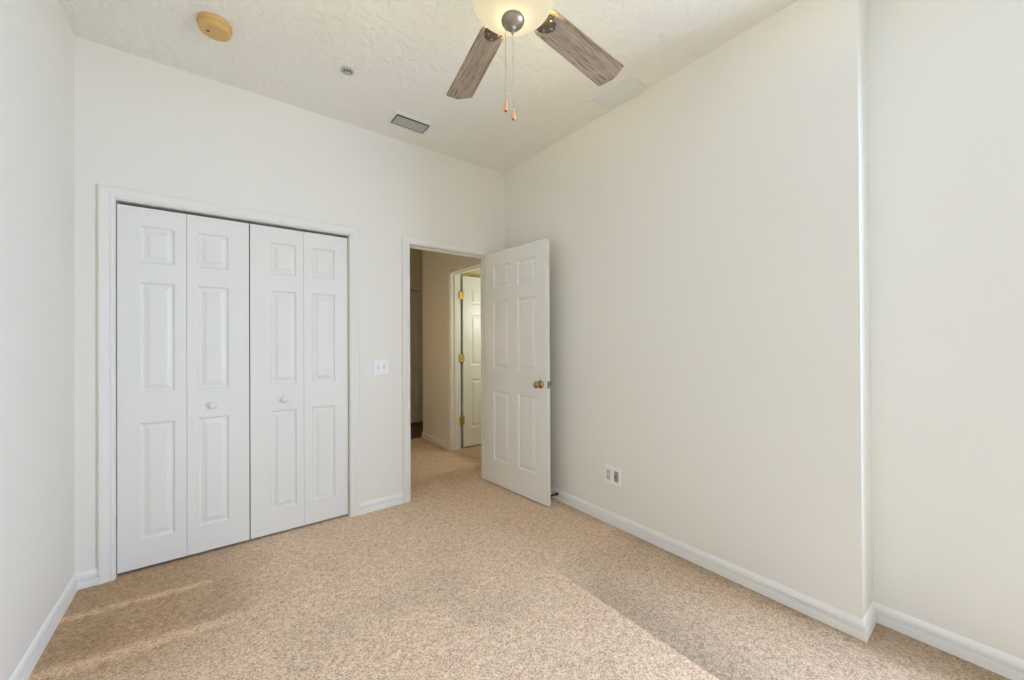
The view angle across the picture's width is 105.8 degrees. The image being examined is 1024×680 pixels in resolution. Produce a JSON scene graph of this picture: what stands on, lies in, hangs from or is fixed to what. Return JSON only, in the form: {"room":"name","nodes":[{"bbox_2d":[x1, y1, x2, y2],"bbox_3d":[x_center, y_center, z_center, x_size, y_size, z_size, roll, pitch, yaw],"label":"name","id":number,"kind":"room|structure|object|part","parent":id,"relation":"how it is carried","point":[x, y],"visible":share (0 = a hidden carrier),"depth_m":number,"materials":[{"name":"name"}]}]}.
{"room":"empty bedroom","nodes":[
{"label":"empty bedroom","id":0,"kind":"room"},
{"bbox_2d":[0,0,73,679],"bbox_3d":[-1.012,-0.159,0.260,0.120,2.874,4.540,0,0,-37],"label":"wall","id":1,"kind":"structure","parent":0,"point":[37,38],"depth_m":1.57,"materials":[{"name":"white paint"}]},
{"bbox_2d":[9,574,77,679],"bbox_3d":[-0.951,1.236,0.296,0.015,0.083,4.300,0,0,-37],"label":"baseboard","id":2,"kind":"structure","parent":1,"relation":"attached to","point":[35,650],"depth_m":1.63,"materials":[{"name":"white wood"}]},
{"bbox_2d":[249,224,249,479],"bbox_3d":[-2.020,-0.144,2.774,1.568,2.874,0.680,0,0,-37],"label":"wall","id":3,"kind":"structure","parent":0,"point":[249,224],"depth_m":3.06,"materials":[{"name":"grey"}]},
{"bbox_2d":[74,36,503,573],"bbox_3d":[-1.199,-0.148,2.885,2.768,2.874,0.100,0,0,-37],"label":"wall","id":4,"kind":"structure","parent":0,"point":[141,124],"depth_m":2.52,"materials":[{"name":"white paint"}]},
{"bbox_2d":[75,568,97,589],"bbox_3d":[-2.219,1.249,2.023,0.095,0.083,0.015,0,0,-37],"label":"baseboard","id":5,"kind":"structure","parent":4,"relation":"attached to","point":[89,578],"depth_m":2.02,"materials":[{"name":"white wood"}]},
{"bbox_2d":[117,204,249,573],"bbox_3d":[-1.919,0.264,2.296,0.598,2.021,0.066,0,0,-37],"label":"door","id":6,"kind":"structure","parent":4,"relation":"in","point":[183,482],"depth_m":2.27,"materials":[{"name":"white wood"}]},
{"bbox_3d":[-1.816,0.397,2.352,0.039,0.039,0.032,0,0,-37],"label":"knob","id":7,"kind":"part","parent":6,"relation":"part of","materials":[{"name":"white ceramic"}]},
{"bbox_2d":[97,184,358,584],"bbox_3d":[-1.697,0.231,2.499,1.334,2.119,0.128,0,0,-37],"label":"door frame","id":8,"kind":"structure","parent":4,"relation":"attached to","point":[108,197],"depth_m":2.09,"materials":[{"name":"white wood"}]},
{"bbox_2d":[250,224,347,538],"bbox_3d":[-1.441,0.263,2.661,0.594,2.021,0.066,0,0,-37],"label":"door","id":9,"kind":"structure","parent":4,"relation":"in","point":[299,279],"depth_m":2.64,"materials":[{"name":"white wood"}]},
{"bbox_2d":[373,359,388,374],"bbox_3d":[-0.998,0.208,2.960,0.116,0.120,0.020,0,0,-37],"label":"light switch","id":10,"kind":"object","parent":4,"relation":"attached to","point":[380,366],"visible":1,"depth_m":2.96,"materials":[{"name":"white plastic"}]},
{"bbox_2d":[359,492,403,514],"bbox_3d":[-0.996,1.247,2.957,0.342,0.083,0.015,0,0,-37],"label":"baseboard","id":11,"kind":"structure","parent":4,"relation":"attached to","point":[395,499],"depth_m":2.95,"materials":[{"name":"white wood"}]},
{"bbox_2d":[402,234,492,502],"bbox_3d":[-0.552,0.225,3.373,0.871,2.125,0.128,0,0,-37],"label":"door frame","id":12,"kind":"structure","parent":4,"relation":"attached to","point":[408,242],"depth_m":3.10,"materials":[{"name":"white wood"}]},
{"bbox_2d":[485,238,550,506],"bbox_3d":[0.027,0.248,3.254,0.163,2.048,0.784,0,0,-41],"label":"door","id":13,"kind":"structure","parent":4,"relation":"in","point":[518,383],"depth_m":3.20,"materials":[{"name":"white wood"}]},
{"bbox_3d":[0.199,0.345,2.984,0.064,0.066,0.066,0,0,-41],"label":"knob","id":14,"kind":"part","parent":13,"relation":"part of","materials":[{"name":"gold metal"}]},
{"bbox_2d":[410,248,421,285],"bbox_3d":[-1.461,-0.133,6.169,3.200,2.874,0.200,0,0,-37],"label":"wall","id":15,"kind":"structure","parent":0,"point":[415,254],"depth_m":6.03,"materials":[{"name":"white paint"}]},
{"bbox_2d":[410,285,421,291],"bbox_3d":[-1.339,0.229,6.207,0.860,2.149,0.148,0,0,-37],"label":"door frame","id":16,"kind":"structure","parent":15,"relation":"attached to","point":[412,287],"depth_m":6.02,"materials":[{"name":"brown wood"}]},
{"bbox_2d":[410,291,422,422],"bbox_3d":[-1.307,0.260,6.165,0.724,2.045,0.099,0,0,-37],"label":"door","id":17,"kind":"structure","parent":15,"relation":"in","point":[416,307],"depth_m":6.05,"materials":[{"name":"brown wood"}]},
{"bbox_2d":[58,0,797,172],"bbox_3d":[0.014,-1.631,2.816,4.920,0.080,7.400,0,0,-37],"label":"ceiling","id":18,"kind":"structure","parent":0,"point":[404,56],"depth_m":2.14,"materials":[{"name":"white paint"}]},
{"bbox_2d":[196,12,231,41],"bbox_3d":[-1.490,-1.562,1.939,0.144,0.050,0.144,0,0,-37],"label":"smoke detector","id":19,"kind":"object","parent":18,"relation":"attached to","point":[213,26],"visible":1,"depth_m":1.91,"materials":[{"name":"brown plastic"}]},
{"bbox_2d":[340,66,353,75],"bbox_3d":[-0.970,-1.579,2.282,0.076,0.019,0.076,0,0,-37],"label":"sprinkler head","id":20,"kind":"object","parent":18,"relation":"attached to","point":[346,70],"visible":1,"depth_m":2.27},
{"bbox_2d":[386,110,434,134],"bbox_3d":[-0.744,-1.581,2.833,0.300,0.012,0.184,0,0,-37],"label":"ceiling vent","id":21,"kind":"object","parent":18,"relation":"in","point":[405,121],"visible":1,"depth_m":2.82,"materials":[{"name":"white metal"}]},
{"bbox_2d":[446,0,623,120],"bbox_3d":[0.015,-1.180,1.379,1.195,0.832,1.199,0,0,-37],"label":"ceiling fan","id":22,"kind":"object","parent":18,"relation":"hanging from","point":[500,19],"visible":1,"depth_m":1.54,"materials":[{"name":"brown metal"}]},
{"bbox_3d":[-0.162,-1.195,1.692,0.134,0.006,0.495,-12,5,-25],"label":"blade","id":23,"kind":"part","parent":22,"relation":"part of","materials":[{"name":"wood"}]},
{"bbox_3d":[-0.022,-0.966,1.339,0.002,0.276,0.002,0,0,-37],"label":"pull chain","id":24,"kind":"part","parent":22,"relation":"part of","materials":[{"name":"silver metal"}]},
{"bbox_3d":[0.003,-1.154,1.347,0.282,0.057,0.282,0,0,-37],"label":"lamp shade","id":25,"kind":"part","parent":22,"relation":"part of","materials":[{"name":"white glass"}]},
{"bbox_3d":[0.284,-1.198,1.605,0.495,0.006,0.134,0,-11,-43],"label":"blade","id":26,"kind":"part","parent":22,"relation":"part of","materials":[{"name":"wood"}]},
{"bbox_2d":[590,74,646,110],"bbox_3d":[0.683,-1.590,2.500,0.198,0.010,0.306,0,0,-37],"label":"cover plate","id":27,"kind":"object","parent":18,"relation":"attached to","point":[627,86],"visible":1,"depth_m":2.48,"materials":[{"name":"white plastic"}]},
{"bbox_2d":[28,421,1010,679],"bbox_3d":[0.028,1.313,2.804,4.920,0.060,7.400,0,0,-37],"label":"floor","id":28,"kind":"structure","parent":0,"point":[472,577],"depth_m":1.82,"materials":[{"name":"carpet"}]},
{"bbox_2d":[422,0,872,618],"bbox_3d":[0.222,-0.152,3.461,0.190,2.874,4.409,0,0,-37],"label":"wall","id":29,"kind":"structure","parent":0,"point":[708,232],"depth_m":2.09,"materials":[{"name":"white paint"}]},
{"bbox_2d":[422,432,447,449],"bbox_3d":[-0.976,1.254,4.865,0.015,0.083,0.735,0,0,-37],"label":"baseboard","id":30,"kind":"structure","parent":29,"relation":"attached to","point":[431,438],"depth_m":4.83,"materials":[{"name":"white wood"}]},
{"bbox_2d":[447,259,479,450],"bbox_3d":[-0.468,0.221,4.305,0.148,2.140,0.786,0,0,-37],"label":"door frame","id":31,"kind":"structure","parent":29,"relation":"attached to","point":[453,273],"depth_m":4.55,"materials":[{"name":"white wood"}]},
{"bbox_2d":[459,276,480,446],"bbox_3d":[-0.338,0.255,4.789,0.690,2.045,0.099,0,0,-37],"label":"door","id":32,"kind":"structure","parent":29,"relation":"in","point":[470,357],"depth_m":4.69,"materials":[{"name":"white wood"}]},
{"bbox_2d":[605,464,620,486],"bbox_3d":[0.692,0.936,2.671,0.026,0.122,0.134,0,0,-37],"label":"wall outlet","id":33,"kind":"object","parent":29,"relation":"attached to","point":[612,474],"visible":1,"depth_m":2.67,"materials":[{"name":"white plastic"}]},
{"bbox_2d":[606,469,610,479],"bbox_3d":[0.672,0.936,2.698,0.003,0.072,0.038,0,0,-37],"label":"receptacle","id":34,"kind":"object","parent":33,"relation":"attached to","point":[608,471],"depth_m":2.70,"materials":[{"name":"grey plastic"}]},
{"bbox_3d":[0.712,0.936,2.645,0.002,0.072,0.034,0,0,-37],"label":"cable plate","id":35,"kind":"part","parent":33,"relation":"part of","materials":[{"name":"beige plastic"}]},
{"bbox_2d":[551,486,866,642],"bbox_3d":[0.714,1.237,2.652,0.015,0.083,2.574,0,0,-37],"label":"baseboard","id":36,"kind":"structure","parent":29,"relation":"attached to","point":[845,622],"depth_m":2.05,"materials":[{"name":"white wood"}]},
{"bbox_2d":[863,602,876,640],"bbox_3d":[1.565,1.229,1.692,0.205,0.083,0.015,0,0,-37],"label":"baseboard","id":37,"kind":"structure","parent":29,"relation":"attached to","point":[870,618],"depth_m":1.69,"materials":[{"name":"white wood"}]},
{"bbox_2d":[868,0,1023,659],"bbox_3d":[2.211,-0.172,1.111,0.120,2.874,1.981,0,0,-37],"label":"wall","id":38,"kind":"structure","parent":0,"point":[946,77],"depth_m":1.58,"materials":[{"name":"white paint"}]},
{"bbox_2d":[873,601,1023,679],"bbox_3d":[2.164,1.224,1.064,0.015,0.083,1.741,0,0,-37],"label":"baseboard","id":39,"kind":"structure","parent":38,"relation":"attached to","point":[996,661],"depth_m":1.56,"materials":[{"name":"white wood"}]}
]}

